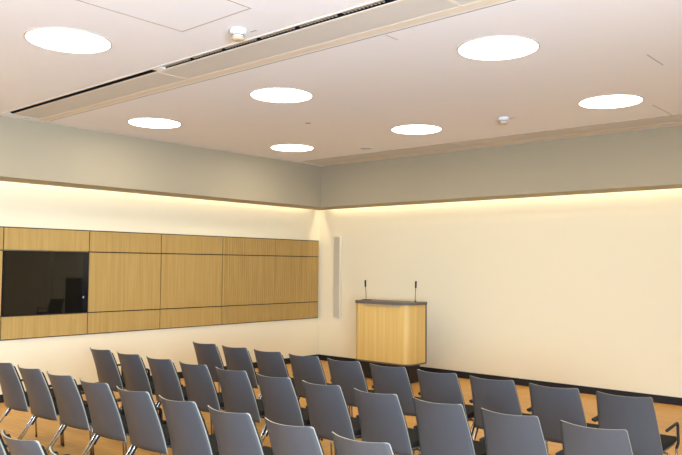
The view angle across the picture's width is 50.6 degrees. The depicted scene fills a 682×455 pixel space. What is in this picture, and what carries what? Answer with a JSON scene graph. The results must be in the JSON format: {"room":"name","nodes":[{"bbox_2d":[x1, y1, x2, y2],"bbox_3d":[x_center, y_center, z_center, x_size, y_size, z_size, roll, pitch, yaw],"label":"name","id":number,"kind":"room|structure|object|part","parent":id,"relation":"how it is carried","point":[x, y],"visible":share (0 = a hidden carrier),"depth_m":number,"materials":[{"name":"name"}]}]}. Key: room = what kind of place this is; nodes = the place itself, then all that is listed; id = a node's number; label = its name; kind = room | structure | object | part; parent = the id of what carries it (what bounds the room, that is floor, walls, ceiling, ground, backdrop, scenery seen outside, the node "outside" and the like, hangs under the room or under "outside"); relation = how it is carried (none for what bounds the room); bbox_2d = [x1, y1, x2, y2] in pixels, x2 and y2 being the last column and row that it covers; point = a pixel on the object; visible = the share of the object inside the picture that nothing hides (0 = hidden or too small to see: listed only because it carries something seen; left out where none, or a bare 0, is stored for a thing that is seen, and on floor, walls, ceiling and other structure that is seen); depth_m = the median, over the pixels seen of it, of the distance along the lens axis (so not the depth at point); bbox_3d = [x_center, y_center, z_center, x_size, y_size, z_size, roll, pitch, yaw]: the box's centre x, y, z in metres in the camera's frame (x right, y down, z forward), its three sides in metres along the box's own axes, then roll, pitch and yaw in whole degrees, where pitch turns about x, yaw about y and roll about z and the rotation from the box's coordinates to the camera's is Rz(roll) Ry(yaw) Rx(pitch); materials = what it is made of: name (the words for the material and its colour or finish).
{"room":"lecture room","nodes":[
{"label":"lecture room","id":0,"kind":"room"},
{"bbox_2d":[0,181,319,394],"bbox_3d":[-5.443,0.378,7.922,0.200,3.685,15.400,-2,-4,41],"label":"wall","id":1,"kind":"structure","parent":0,"point":[21,204],"depth_m":10.72,"materials":[{"name":"beige paint"}]},
{"bbox_2d":[0,354,317,402],"bbox_3d":[-5.376,2.065,7.763,0.014,0.100,15.000,-2,-4,41],"label":"baseboard","id":2,"kind":"structure","parent":1,"relation":"attached to","point":[287,360],"depth_m":11.06,"materials":[{"name":"black"}]},
{"bbox_2d":[0,226,318,340],"bbox_3d":[-2.730,0.805,10.807,0.036,1.433,6.982,-2,-4,41],"label":"panelling","id":3,"kind":"object","parent":1,"relation":"attached to","point":[137,281],"visible":1,"depth_m":10.96,"materials":[{"name":"brown wood"}]},
{"bbox_3d":[-4.638,0.113,8.654,0.016,0.280,1.158,-2,-4,41],"label":"plain panel","id":4,"kind":"part","parent":3,"relation":"part of","materials":[{"name":"brown wood"}]},
{"bbox_3d":[-4.642,0.675,8.625,0.016,0.818,1.158,-2,-4,41],"label":"plain panel","id":5,"kind":"part","parent":3,"relation":"part of","materials":[{"name":"brown wood"}]},
{"bbox_3d":[-3.872,1.290,9.474,0.016,0.281,1.158,-2,-4,41],"label":"plain panel","id":6,"kind":"part","parent":3,"relation":"part of","materials":[{"name":"brown wood"}]},
{"bbox_2d":[1,250,88,315],"bbox_3d":[-3.875,0.728,9.509,0.037,0.826,1.164,-2,-4,41],"label":"wall screen","id":7,"kind":"object","parent":3,"relation":"attached to","point":[33,282],"visible":1,"depth_m":9.47,"materials":[{"name":"black glass"}]},
{"bbox_3d":[-3.863,0.165,9.533,0.016,0.280,1.158,-2,-4,41],"label":"plain panel","id":8,"kind":"part","parent":3,"relation":"part of","materials":[{"name":"brown wood"}]},
{"bbox_3d":[-3.097,1.343,10.352,0.016,0.281,1.158,-2,-4,41],"label":"plain panel","id":9,"kind":"part","parent":3,"relation":"part of","materials":[{"name":"brown wood"}]},
{"bbox_3d":[-3.092,0.780,10.381,0.016,0.818,1.158,-2,-4,41],"label":"plain panel","id":10,"kind":"part","parent":3,"relation":"part of","materials":[{"name":"brown wood"}]},
{"bbox_3d":[-3.088,0.218,10.411,0.016,0.280,1.158,-2,-4,41],"label":"plain panel","id":11,"kind":"part","parent":3,"relation":"part of","materials":[{"name":"brown wood"}]},
{"bbox_3d":[-2.322,1.395,11.230,0.016,0.281,1.158,-2,-4,41],"label":"plain panel","id":12,"kind":"part","parent":3,"relation":"part of","materials":[{"name":"brown wood"}]},
{"bbox_3d":[-2.317,0.832,11.260,0.016,0.818,1.158,-2,-4,41],"label":"plain panel","id":13,"kind":"part","parent":3,"relation":"part of","materials":[{"name":"brown wood"}]},
{"bbox_3d":[-2.313,0.270,11.289,0.016,0.280,1.158,-2,-4,41],"label":"plain panel","id":14,"kind":"part","parent":3,"relation":"part of","materials":[{"name":"brown wood"}]},
{"bbox_3d":[-1.547,1.447,12.109,0.016,0.281,1.158,-2,-4,41],"label":"slotted panel","id":15,"kind":"part","parent":3,"relation":"part of","materials":[{"name":"brown wood"}]},
{"bbox_3d":[-1.542,0.884,12.138,0.016,0.818,1.158,-2,-4,41],"label":"slotted panel","id":16,"kind":"part","parent":3,"relation":"part of","materials":[{"name":"brown wood"}]},
{"bbox_3d":[-1.538,0.322,12.168,0.016,0.280,1.158,-2,-4,41],"label":"slotted panel","id":17,"kind":"part","parent":3,"relation":"part of","materials":[{"name":"brown wood"}]},
{"bbox_3d":[-0.792,1.498,12.964,0.016,0.281,1.108,-2,-4,41],"label":"slotted panel","id":18,"kind":"part","parent":3,"relation":"part of","materials":[{"name":"brown wood"}]},
{"bbox_3d":[-0.787,0.935,12.994,0.016,0.818,1.108,-2,-4,41],"label":"slotted panel","id":19,"kind":"part","parent":3,"relation":"part of","materials":[{"name":"brown wood"}]},
{"bbox_3d":[-0.783,0.373,13.023,0.016,0.280,1.108,-2,-4,41],"label":"slotted panel","id":20,"kind":"part","parent":3,"relation":"part of","materials":[{"name":"brown wood"}]},
{"bbox_2d":[0,116,334,209],"bbox_3d":[-5.127,-1.018,7.660,0.500,0.718,14.900,-2,-4,41],"label":"bulkhead","id":21,"kind":"object","parent":1,"relation":"attached to","point":[31,152],"depth_m":10.03,"materials":[{"name":"beige paint"}]},
{"bbox_2d":[0,0,681,166],"bbox_3d":[-1.376,-1.566,4.450,11.000,0.100,15.400,-2,-4,41],"label":"ceiling","id":22,"kind":"structure","parent":0,"point":[361,90],"depth_m":6.60,"materials":[{"name":"white paint"}]},
{"bbox_2d":[24,27,111,52],"bbox_3d":[-2.125,-1.455,5.638,0.644,0.008,0.644,-2,-4,41],"label":"recessed light","id":23,"kind":"object","parent":22,"relation":"in","point":[69,40],"visible":1,"depth_m":5.61,"materials":[{"name":"beige plastic"}]},
{"bbox_2d":[127,118,180,127],"bbox_3d":[-2.297,-1.286,8.903,0.644,0.008,0.644,-2,-4,41],"label":"recessed light","id":24,"kind":"object","parent":22,"relation":"in","point":[142,122],"visible":1,"depth_m":8.86,"materials":[{"name":"beige"}]},
{"bbox_2d":[77,0,250,31],"bbox_3d":[-1.240,-1.497,4.756,0.775,0.002,1.045,-2,-4,41],"label":"access hatch","id":25,"kind":"object","parent":22,"relation":"attached to","point":[179,15],"visible":1,"depth_m":4.94,"materials":[{"name":"beige"}]},
{"bbox_2d":[230,27,256,41],"bbox_3d":[-0.731,-1.421,5.355,0.192,0.083,0.124,2,-3,-27],"label":"smoke detector","id":26,"kind":"object","parent":22,"relation":"attached to","point":[238,33],"visible":1,"depth_m":5.30,"materials":[{"name":"white plastic"}]},
{"bbox_2d":[2,0,513,120],"bbox_3d":[-0.404,-1.490,5.672,8.940,0.108,0.576,-2,-4,41],"label":"ceiling beam","id":27,"kind":"structure","parent":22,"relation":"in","point":[375,18],"depth_m":5.84,"materials":[{"name":"beige"}]},
{"bbox_3d":[-2.646,-1.358,7.624,2.906,0.004,0.323,-2,-4,41],"label":"perforated panel","id":28,"kind":"part","parent":27,"relation":"part of","materials":[{"name":"metal"}]},
{"bbox_3d":[-0.428,-1.442,5.673,2.956,0.004,0.323,-2,-4,41],"label":"perforated panel","id":29,"kind":"part","parent":27,"relation":"part of","materials":[{"name":"metal"}]},
{"bbox_3d":[1.804,-1.527,3.708,2.946,0.004,0.323,-2,-4,41],"label":"perforated panel","id":30,"kind":"part","parent":27,"relation":"part of","materials":[{"name":"metal"}]},
{"bbox_2d":[250,87,312,102],"bbox_3d":[-0.611,-1.351,7.392,0.644,0.008,0.644,-2,-4,41],"label":"recessed light","id":31,"kind":"object","parent":22,"relation":"in","point":[274,94],"visible":1,"depth_m":7.37,"materials":[{"name":"beige plastic"}]},
{"bbox_2d":[270,144,313,151],"bbox_3d":[-0.725,-1.179,10.700,0.644,0.008,0.644,-2,-4,41],"label":"recessed light","id":32,"kind":"object","parent":22,"relation":"in","point":[281,147],"visible":1,"depth_m":10.65,"materials":[{"name":"beige"}]},
{"bbox_2d":[391,124,441,133],"bbox_3d":[0.959,-1.245,9.178,0.644,0.008,0.644,-2,-4,41],"label":"recessed light","id":33,"kind":"object","parent":22,"relation":"in","point":[412,128],"visible":1,"depth_m":9.16,"materials":[{"name":"beige"}]},
{"bbox_2d":[302,114,681,164],"bbox_3d":[2.965,-1.224,9.292,9.160,0.006,0.575,-2,-4,41],"label":"molding","id":34,"kind":"structure","parent":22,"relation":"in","point":[663,120],"depth_m":9.82,"materials":[{"name":"beige"}]},
{"bbox_3d":[0.603,-1.140,11.276,2.914,0.004,0.398,-2,-4,41],"label":"perforated panel","id":35,"kind":"part","parent":34,"relation":"part of","materials":[{"name":"metal"}]},
{"bbox_3d":[2.805,-1.224,9.338,2.924,0.004,0.398,-2,-4,41],"label":"perforated panel","id":36,"kind":"part","parent":34,"relation":"part of","materials":[{"name":"metal"}]},
{"bbox_2d":[457,35,539,59],"bbox_3d":[1.247,-1.423,5.744,0.644,0.008,0.644,-2,-4,41],"label":"recessed light","id":37,"kind":"object","parent":22,"relation":"in","point":[500,47],"visible":1,"depth_m":5.71,"materials":[{"name":"beige plastic"}]},
{"bbox_2d":[498,116,511,124],"bbox_3d":[1.923,-1.239,8.423,0.192,0.083,0.124,2,-3,-27],"label":"smoke detector","id":38,"kind":"object","parent":22,"relation":"attached to","point":[503,120],"visible":1,"depth_m":8.37,"materials":[{"name":"white plastic"}]},
{"bbox_2d":[578,94,643,108],"bbox_3d":[2.819,-1.315,7.555,0.644,0.008,0.644,-2,-4,41],"label":"recessed light","id":39,"kind":"object","parent":22,"relation":"in","point":[613,100],"visible":1,"depth_m":7.53,"materials":[{"name":"beige plastic"}]},
{"bbox_2d":[0,360,681,454],"bbox_3d":[-1.405,2.014,4.262,11.000,0.100,15.400,-2,-4,41],"label":"floor","id":40,"kind":"structure","parent":0,"point":[76,441],"depth_m":7.83,"materials":[{"name":"brown wood"}]},
{"bbox_2d":[1,429,47,454],"bbox_3d":[-1.571,1.536,4.039,0.540,0.829,0.615,-2,-4,41],"label":"chair","id":41,"kind":"object","parent":40,"relation":"on","point":[16,446],"visible":1,"depth_m":3.79,"materials":[{"name":"black plastic"}]},
{"bbox_2d":[0,363,61,453],"bbox_3d":[-3.035,1.677,6.944,0.540,0.829,0.615,-2,-4,40],"label":"chair","id":42,"kind":"object","parent":40,"relation":"on","point":[15,397],"visible":0.71,"depth_m":6.74,"materials":[{"name":"black plastic"}]},
{"bbox_3d":[-3.289,1.886,6.977,0.066,0.395,0.282,-2,-4,40],"label":"leg","id":43,"kind":"part","parent":42,"relation":"part of","materials":[{"name":"silver metal"}]},
{"bbox_3d":[-3.158,1.487,6.806,0.464,0.467,0.230,-2,-4,40],"label":"backrest","id":44,"kind":"part","parent":42,"relation":"part of","materials":[{"name":"grey plastic"}]},
{"bbox_3d":[-2.951,1.874,6.692,0.066,0.395,0.282,-2,-4,40],"label":"leg","id":45,"kind":"part","parent":42,"relation":"part of","materials":[{"name":"silver metal"}]},
{"bbox_3d":[-3.074,1.902,7.268,0.017,0.389,0.047,-2,-4,40],"label":"leg","id":46,"kind":"part","parent":42,"relation":"part of","materials":[{"name":"silver metal"}]},
{"bbox_2d":[0,434,70,454],"bbox_3d":[-1.977,1.552,4.397,0.540,0.829,0.615,-2,-4,41],"label":"chair","id":47,"kind":"object","parent":40,"relation":"on","point":[3,450],"visible":0.4,"depth_m":4.14,"materials":[{"name":"black plastic"}]},
{"bbox_3d":[-2.102,1.362,4.261,0.464,0.467,0.230,-2,-4,41],"label":"backrest","id":48,"kind":"part","parent":47,"relation":"part of","materials":[{"name":"grey plastic"}]},
{"bbox_2d":[10,365,91,454],"bbox_3d":[-2.624,1.661,6.582,0.540,0.829,0.615,-2,-4,40],"label":"chair","id":49,"kind":"object","parent":40,"relation":"on","point":[42,403],"visible":0.77,"depth_m":6.38,"materials":[{"name":"black plastic"}]},
{"bbox_3d":[-2.878,1.871,6.616,0.066,0.395,0.282,-2,-4,40],"label":"leg","id":50,"kind":"part","parent":49,"relation":"part of","materials":[{"name":"silver metal"}]},
{"bbox_3d":[-2.747,1.471,6.445,0.464,0.467,0.230,-2,-4,40],"label":"backrest","id":51,"kind":"part","parent":49,"relation":"part of","materials":[{"name":"grey plastic"}]},
{"bbox_3d":[-2.540,1.858,6.331,0.066,0.395,0.282,-2,-4,40],"label":"leg","id":52,"kind":"part","parent":49,"relation":"part of","materials":[{"name":"silver metal"}]},
{"bbox_3d":[-2.552,1.640,6.668,0.456,0.044,0.393,-2,-4,40],"label":"seat","id":53,"kind":"part","parent":49,"relation":"part of","materials":[{"name":"grey plastic"}]},
{"bbox_3d":[-2.288,1.873,6.590,0.017,0.389,0.047,-2,-4,40],"label":"leg","id":54,"kind":"part","parent":49,"relation":"part of","materials":[{"name":"silver metal"}]},
{"bbox_2d":[49,446,58,454],"bbox_3d":[-1.164,1.521,3.681,0.540,0.829,0.615,-2,-4,41],"label":"chair","id":55,"kind":"object","parent":40,"relation":"on","point":[50,447],"visible":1,"depth_m":3.61,"materials":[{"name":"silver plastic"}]},
{"bbox_2d":[46,371,124,454],"bbox_3d":[-2.213,1.645,6.221,0.540,0.829,0.615,-2,-4,40],"label":"chair","id":56,"kind":"object","parent":40,"relation":"on","point":[73,412],"visible":0.79,"depth_m":6.02,"materials":[{"name":"black plastic"}]},
{"bbox_3d":[-2.467,1.855,6.254,0.066,0.395,0.282,-2,-4,40],"label":"leg","id":57,"kind":"part","parent":56,"relation":"part of","materials":[{"name":"silver metal"}]},
{"bbox_3d":[-2.336,1.456,6.083,0.464,0.467,0.230,-2,-4,40],"label":"backrest","id":58,"kind":"part","parent":56,"relation":"part of","materials":[{"name":"grey plastic"}]},
{"bbox_3d":[-2.129,1.843,5.969,0.066,0.395,0.282,-2,-4,40],"label":"leg","id":59,"kind":"part","parent":56,"relation":"part of","materials":[{"name":"silver metal"}]},
{"bbox_3d":[-2.253,1.871,6.545,0.017,0.389,0.047,-2,-4,40],"label":"leg","id":60,"kind":"part","parent":56,"relation":"part of","materials":[{"name":"silver metal"}]},
{"bbox_3d":[-2.142,1.625,6.307,0.456,0.044,0.393,-2,-4,40],"label":"seat","id":61,"kind":"part","parent":56,"relation":"part of","materials":[{"name":"grey plastic"}]},
{"bbox_2d":[90,348,152,408],"bbox_3d":[-2.467,1.737,8.003,0.540,0.829,0.615,-2,-4,40],"label":"chair","id":62,"kind":"object","parent":40,"relation":"on","point":[108,372],"visible":0.71,"depth_m":7.80,"materials":[{"name":"black plastic"}]},
{"bbox_3d":[-2.590,1.547,7.866,0.464,0.467,0.230,-2,-4,40],"label":"backrest","id":63,"kind":"part","parent":62,"relation":"part of","materials":[{"name":"grey plastic"}]},
{"bbox_3d":[-2.395,1.716,8.089,0.456,0.044,0.393,-2,-4,40],"label":"seat","id":64,"kind":"part","parent":62,"relation":"part of","materials":[{"name":"grey plastic"}]},
{"bbox_2d":[79,378,166,454],"bbox_3d":[-1.802,1.630,5.859,0.540,0.829,0.615,-2,-4,40],"label":"chair","id":65,"kind":"object","parent":40,"relation":"on","point":[107,420],"visible":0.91,"depth_m":5.66,"materials":[{"name":"black plastic"}]},
{"bbox_3d":[-2.056,1.839,5.893,0.066,0.395,0.282,-2,-4,40],"label":"leg","id":66,"kind":"part","parent":65,"relation":"part of","materials":[{"name":"silver metal"}]},
{"bbox_3d":[-1.925,1.440,5.722,0.464,0.467,0.230,-2,-4,40],"label":"backrest","id":67,"kind":"part","parent":65,"relation":"part of","materials":[{"name":"grey plastic"}]},
{"bbox_3d":[-1.731,1.609,5.945,0.456,0.044,0.393,-2,-4,40],"label":"seat","id":68,"kind":"part","parent":65,"relation":"part of","materials":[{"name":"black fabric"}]},
{"bbox_2d":[116,351,182,405],"bbox_3d":[-2.057,1.721,7.643,0.540,0.829,0.615,-2,-4,40],"label":"chair","id":69,"kind":"object","parent":40,"relation":"on","point":[136,377],"visible":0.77,"depth_m":7.44,"materials":[{"name":"black plastic"}]},
{"bbox_3d":[-2.180,1.532,7.506,0.464,0.467,0.230,-2,-4,40],"label":"backrest","id":70,"kind":"part","parent":69,"relation":"part of","materials":[{"name":"grey plastic"}]},
{"bbox_3d":[-1.986,1.700,7.729,0.456,0.044,0.393,-2,-4,40],"label":"seat","id":71,"kind":"part","parent":69,"relation":"part of","materials":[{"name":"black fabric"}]},
{"bbox_2d":[116,386,208,454],"bbox_3d":[-1.392,1.614,5.497,0.540,0.829,0.615,-2,-4,40],"label":"chair","id":72,"kind":"object","parent":40,"relation":"on","point":[147,431],"visible":0.86,"depth_m":5.30,"materials":[{"name":"black plastic"}]},
{"bbox_3d":[-1.514,1.425,5.360,0.464,0.467,0.230,-2,-4,40],"label":"backrest","id":73,"kind":"part","parent":72,"relation":"part of","materials":[{"name":"grey plastic"}]},
{"bbox_3d":[-1.541,1.546,5.715,0.035,0.208,0.328,-2,-4,40],"label":"armrest","id":74,"kind":"part","parent":72,"relation":"part of","materials":[{"name":"black plastic"}]},
{"bbox_3d":[-1.320,1.593,5.583,0.456,0.044,0.393,-2,-4,40],"label":"seat","id":75,"kind":"part","parent":72,"relation":"part of","materials":[{"name":"grey plastic"}]},
{"bbox_2d":[146,356,212,433],"bbox_3d":[-1.648,1.706,7.283,0.540,0.829,0.615,-2,-4,40],"label":"chair","id":76,"kind":"object","parent":40,"relation":"on","point":[166,379],"visible":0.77,"depth_m":7.09,"materials":[{"name":"black plastic"}]},
{"bbox_3d":[-1.771,1.516,7.145,0.464,0.467,0.230,-2,-4,40],"label":"backrest","id":77,"kind":"part","parent":76,"relation":"part of","materials":[{"name":"grey plastic"}]},
{"bbox_3d":[-1.576,1.685,7.369,0.456,0.044,0.393,-2,-4,40],"label":"seat","id":78,"kind":"part","parent":76,"relation":"part of","materials":[{"name":"black fabric"}]},
{"bbox_2d":[159,395,218,454],"bbox_3d":[-0.981,1.599,5.136,0.540,0.829,0.615,-2,-4,40],"label":"chair","id":79,"kind":"object","parent":40,"relation":"on","point":[188,432],"visible":0.84,"depth_m":4.94,"materials":[{"name":"black plastic"}]},
{"bbox_3d":[-0.909,1.578,5.222,0.456,0.044,0.393,-2,-4,40],"label":"seat","id":80,"kind":"part","parent":79,"relation":"part of","materials":[{"name":"black fabric"}]},
{"bbox_2d":[179,361,224,433],"bbox_3d":[-1.239,1.690,6.923,0.540,0.829,0.615,-2,-4,40],"label":"chair","id":81,"kind":"object","parent":40,"relation":"on","point":[199,383],"visible":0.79,"depth_m":6.73,"materials":[{"name":"black plastic"}]},
{"bbox_3d":[-1.362,1.500,6.785,0.464,0.467,0.230,-2,-4,40],"label":"backrest","id":82,"kind":"part","parent":81,"relation":"part of","materials":[{"name":"grey plastic"}]},
{"bbox_3d":[-1.167,1.669,7.009,0.456,0.044,0.393,-2,-4,40],"label":"seat","id":83,"kind":"part","parent":81,"relation":"part of","materials":[{"name":"black fabric"}]},
{"bbox_2d":[193,342,226,391],"bbox_3d":[-1.470,1.780,8.676,0.540,0.829,0.615,-2,-4,38],"label":"chair","id":84,"kind":"object","parent":40,"relation":"on","point":[209,355],"visible":0.55,"depth_m":8.48,"materials":[{"name":"grey plastic"}]},
{"bbox_2d":[207,405,272,454],"bbox_3d":[-0.570,1.583,4.774,0.540,0.829,0.615,-2,-4,40],"label":"chair","id":85,"kind":"object","parent":40,"relation":"on","point":[235,433],"visible":0.92,"depth_m":4.57,"materials":[{"name":"black plastic"}]},
{"bbox_3d":[-0.498,1.562,4.860,0.456,0.044,0.393,-2,-4,40],"label":"seat","id":86,"kind":"part","parent":85,"relation":"part of","materials":[{"name":"grey plastic"}]},
{"bbox_2d":[220,345,260,409],"bbox_3d":[-1.061,1.764,8.317,0.540,0.829,0.615,-2,-4,38],"label":"chair","id":87,"kind":"object","parent":40,"relation":"on","point":[237,359],"visible":0.55,"depth_m":8.10,"materials":[{"name":"black plastic"}]},
{"bbox_3d":[-1.179,1.575,8.175,0.464,0.467,0.230,-2,-4,38],"label":"backrest","id":88,"kind":"part","parent":87,"relation":"part of","materials":[{"name":"grey plastic"}]},
{"bbox_2d":[215,367,266,438],"bbox_3d":[-0.829,1.674,6.562,0.540,0.829,0.615,-2,-4,40],"label":"chair","id":89,"kind":"object","parent":40,"relation":"on","point":[238,393],"visible":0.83,"depth_m":6.37,"materials":[{"name":"black plastic"}]},
{"bbox_3d":[-0.952,1.485,6.425,0.464,0.467,0.230,-2,-4,40],"label":"backrest","id":90,"kind":"part","parent":89,"relation":"part of","materials":[{"name":"grey plastic"}]},
{"bbox_3d":[-0.758,1.654,6.648,0.456,0.044,0.393,-2,-4,40],"label":"seat","id":91,"kind":"part","parent":89,"relation":"part of","materials":[{"name":"black fabric"}]},
{"bbox_2d":[254,349,294,399],"bbox_3d":[-0.652,1.749,7.957,0.540,0.829,0.615,-2,-4,38],"label":"chair","id":92,"kind":"object","parent":40,"relation":"on","point":[270,364],"visible":0.42,"depth_m":7.75,"materials":[{"name":"black plastic"}]},
{"bbox_3d":[-0.771,1.559,7.816,0.464,0.467,0.230,-2,-4,38],"label":"backrest","id":93,"kind":"part","parent":92,"relation":"part of","materials":[{"name":"grey plastic"}]},
{"bbox_2d":[264,417,323,454],"bbox_3d":[-0.159,1.567,4.413,0.540,0.829,0.615,-2,-4,40],"label":"chair","id":94,"kind":"object","parent":40,"relation":"on","point":[284,439],"visible":1,"depth_m":4.19,"materials":[{"name":"black plastic"}]},
{"bbox_2d":[256,373,332,454],"bbox_3d":[-0.420,1.659,6.202,0.540,0.829,0.615,-2,-4,40],"label":"chair","id":95,"kind":"object","parent":40,"relation":"on","point":[281,404],"visible":0.83,"depth_m":6.02,"materials":[{"name":"black plastic"}]},
{"bbox_3d":[-0.543,1.469,6.065,0.464,0.467,0.230,-2,-4,40],"label":"backrest","id":96,"kind":"part","parent":95,"relation":"part of","materials":[{"name":"grey plastic"}]},
{"bbox_3d":[-0.348,1.638,6.288,0.456,0.044,0.393,-2,-4,40],"label":"seat","id":97,"kind":"part","parent":95,"relation":"part of","materials":[{"name":"black fabric"}]},
{"bbox_2d":[289,353,350,438],"bbox_3d":[-0.244,1.733,7.598,0.540,0.829,0.615,-2,-4,38],"label":"chair","id":98,"kind":"object","parent":40,"relation":"on","point":[309,369],"visible":0.63,"depth_m":7.41,"materials":[{"name":"black plastic"}]},
{"bbox_3d":[-0.362,1.544,7.456,0.464,0.467,0.230,-2,-4,38],"label":"backrest","id":99,"kind":"part","parent":98,"relation":"part of","materials":[{"name":"grey plastic"}]},
{"bbox_2d":[302,380,361,454],"bbox_3d":[-0.011,1.643,5.842,0.540,0.829,0.615,-2,-4,40],"label":"chair","id":100,"kind":"object","parent":40,"relation":"on","point":[327,407],"visible":0.86,"depth_m":5.66,"materials":[{"name":"black plastic"}]},
{"bbox_3d":[0.061,1.623,5.928,0.456,0.044,0.393,-2,-4,40],"label":"seat","id":101,"kind":"part","parent":100,"relation":"part of","materials":[{"name":"black fabric"}]},
{"bbox_2d":[321,358,373,440],"bbox_3d":[0.165,1.718,7.238,0.540,0.829,0.615,-2,-4,38],"label":"chair","id":102,"kind":"object","parent":40,"relation":"on","point":[348,375],"visible":0.62,"depth_m":7.06,"materials":[{"name":"black plastic"}]},
{"bbox_3d":[0.047,1.528,7.097,0.464,0.467,0.230,-2,-4,38],"label":"backrest","id":103,"kind":"part","parent":102,"relation":"part of","materials":[{"name":"grey plastic"}]},
{"bbox_2d":[331,432,394,454],"bbox_3d":[0.252,1.552,4.051,0.540,0.829,0.615,-2,-4,40],"label":"chair","id":104,"kind":"object","parent":40,"relation":"on","point":[343,446],"visible":1,"depth_m":3.83,"materials":[{"name":"black plastic"}]},
{"bbox_2d":[353,388,419,454],"bbox_3d":[0.399,1.628,5.482,0.540,0.829,0.615,-2,-4,40],"label":"chair","id":105,"kind":"object","parent":40,"relation":"on","point":[381,417],"visible":0.87,"depth_m":5.30,"materials":[{"name":"black plastic"}]},
{"bbox_3d":[0.470,1.607,5.568,0.456,0.044,0.393,-2,-4,40],"label":"seat","id":106,"kind":"part","parent":105,"relation":"part of","materials":[{"name":"black fabric"}]},
{"bbox_2d":[355,299,426,382],"bbox_3d":[0.726,1.735,11.095,1.116,1.207,0.470,-2,-4,41],"label":"lectern","id":107,"kind":"object","parent":40,"relation":"on","point":[389,333],"visible":0.97,"depth_m":10.85,"materials":[{"name":"brown wood"}]},
{"bbox_3d":[0.618,1.181,10.924,0.685,0.018,0.020,-2,-4,41],"label":"rail","id":108,"kind":"part","parent":107,"relation":"part of","materials":[{"name":"beige wood"}]},
{"bbox_2d":[370,363,420,415],"bbox_3d":[0.573,1.702,6.878,0.540,0.829,0.615,-2,-4,38],"label":"chair","id":109,"kind":"object","parent":40,"relation":"on","point":[386,380],"visible":0.56,"depth_m":6.68,"materials":[{"name":"black plastic"}]},
{"bbox_2d":[412,369,474,454],"bbox_3d":[0.982,1.687,6.519,0.540,0.829,0.615,-2,-4,38],"label":"chair","id":110,"kind":"object","parent":40,"relation":"on","point":[442,388],"visible":0.52,"depth_m":6.33,"materials":[{"name":"black plastic"}]},
{"bbox_3d":[0.864,1.497,6.377,0.464,0.467,0.230,-2,-4,38],"label":"backrest","id":111,"kind":"part","parent":110,"relation":"part of","materials":[{"name":"grey plastic"}]},
{"bbox_3d":[1.051,1.666,6.607,0.456,0.044,0.393,-2,-4,38],"label":"seat","id":112,"kind":"part","parent":110,"relation":"part of","materials":[{"name":"black fabric"}]},
{"bbox_2d":[412,397,485,454],"bbox_3d":[0.808,1.612,5.121,0.540,0.829,0.615,-2,-4,40],"label":"chair","id":113,"kind":"object","parent":40,"relation":"on","point":[443,429],"visible":0.89,"depth_m":4.95,"materials":[{"name":"black plastic"}]},
{"bbox_3d":[0.880,1.592,5.207,0.456,0.044,0.393,-2,-4,40],"label":"seat","id":114,"kind":"part","parent":113,"relation":"part of","materials":[{"name":"grey plastic"}]},
{"bbox_2d":[469,375,531,439],"bbox_3d":[1.391,1.671,6.159,0.540,0.829,0.615,-2,-4,38],"label":"chair","id":115,"kind":"object","parent":40,"relation":"on","point":[498,396],"visible":0.66,"depth_m":5.98,"materials":[{"name":"black plastic"}]},
{"bbox_2d":[480,408,562,454],"bbox_3d":[1.217,1.597,4.761,0.540,0.829,0.615,-2,-4,40],"label":"chair","id":116,"kind":"object","parent":40,"relation":"on","point":[504,434],"visible":0.91,"depth_m":4.57,"materials":[{"name":"black plastic"}]},
{"bbox_2d":[528,383,597,450],"bbox_3d":[1.799,1.656,5.800,0.540,0.829,0.615,-2,-4,38],"label":"chair","id":117,"kind":"object","parent":40,"relation":"on","point":[551,405],"visible":0.63,"depth_m":5.64,"materials":[{"name":"black plastic"}]},
{"bbox_3d":[1.868,1.635,5.888,0.456,0.044,0.393,-2,-4,38],"label":"seat","id":118,"kind":"part","parent":117,"relation":"part of","materials":[{"name":"black fabric"}]},
{"bbox_2d":[559,420,632,454],"bbox_3d":[1.627,1.581,4.401,0.540,0.829,0.615,-2,-4,40],"label":"chair","id":119,"kind":"object","parent":40,"relation":"on","point":[576,439],"visible":1,"depth_m":4.21,"materials":[{"name":"black plastic"}]},
{"bbox_2d":[593,391,679,454],"bbox_3d":[2.208,1.640,5.440,0.540,0.829,0.615,-2,-4,38],"label":"chair","id":120,"kind":"object","parent":40,"relation":"on","point":[636,415],"visible":0.74,"depth_m":5.26,"materials":[{"name":"black plastic"}]},
{"bbox_3d":[2.277,1.620,5.528,0.456,0.044,0.393,-2,-4,38],"label":"seat","id":121,"kind":"part","parent":120,"relation":"part of","materials":[{"name":"black fabric"}]},
{"bbox_3d":[2.447,1.559,5.339,0.035,0.208,0.328,-2,-4,38],"label":"armrest","id":122,"kind":"part","parent":120,"relation":"part of","materials":[{"name":"black plastic"}]},
{"bbox_2d":[318,188,681,397],"bbox_3d":[3.632,0.563,10.049,10.600,3.685,0.200,-2,-4,41],"label":"wall","id":123,"kind":"structure","parent":0,"point":[581,289],"depth_m":10.64,"materials":[{"name":"beige paint"}]},
{"bbox_2d":[333,236,341,316],"bbox_3d":[-0.041,0.888,13.091,0.185,1.448,0.070,-2,-4,41],"label":"speaker","id":124,"kind":"object","parent":123,"relation":"attached to","point":[337,240],"visible":1,"depth_m":13.06},
{"bbox_2d":[318,354,681,405],"bbox_3d":[3.553,2.248,9.876,10.586,0.100,0.014,-2,-4,41],"label":"baseboard","id":125,"kind":"structure","parent":123,"relation":"attached to","point":[670,400],"depth_m":10.36,"materials":[{"name":"black"}]},
{"bbox_2d":[321,125,681,208],"bbox_3d":[3.571,-0.847,9.586,10.000,0.718,0.500,-2,-4,41],"label":"soffit","id":126,"kind":"object","parent":123,"relation":"attached to","point":[645,159],"depth_m":10.20,"materials":[{"name":"beige paint"}]}
]}

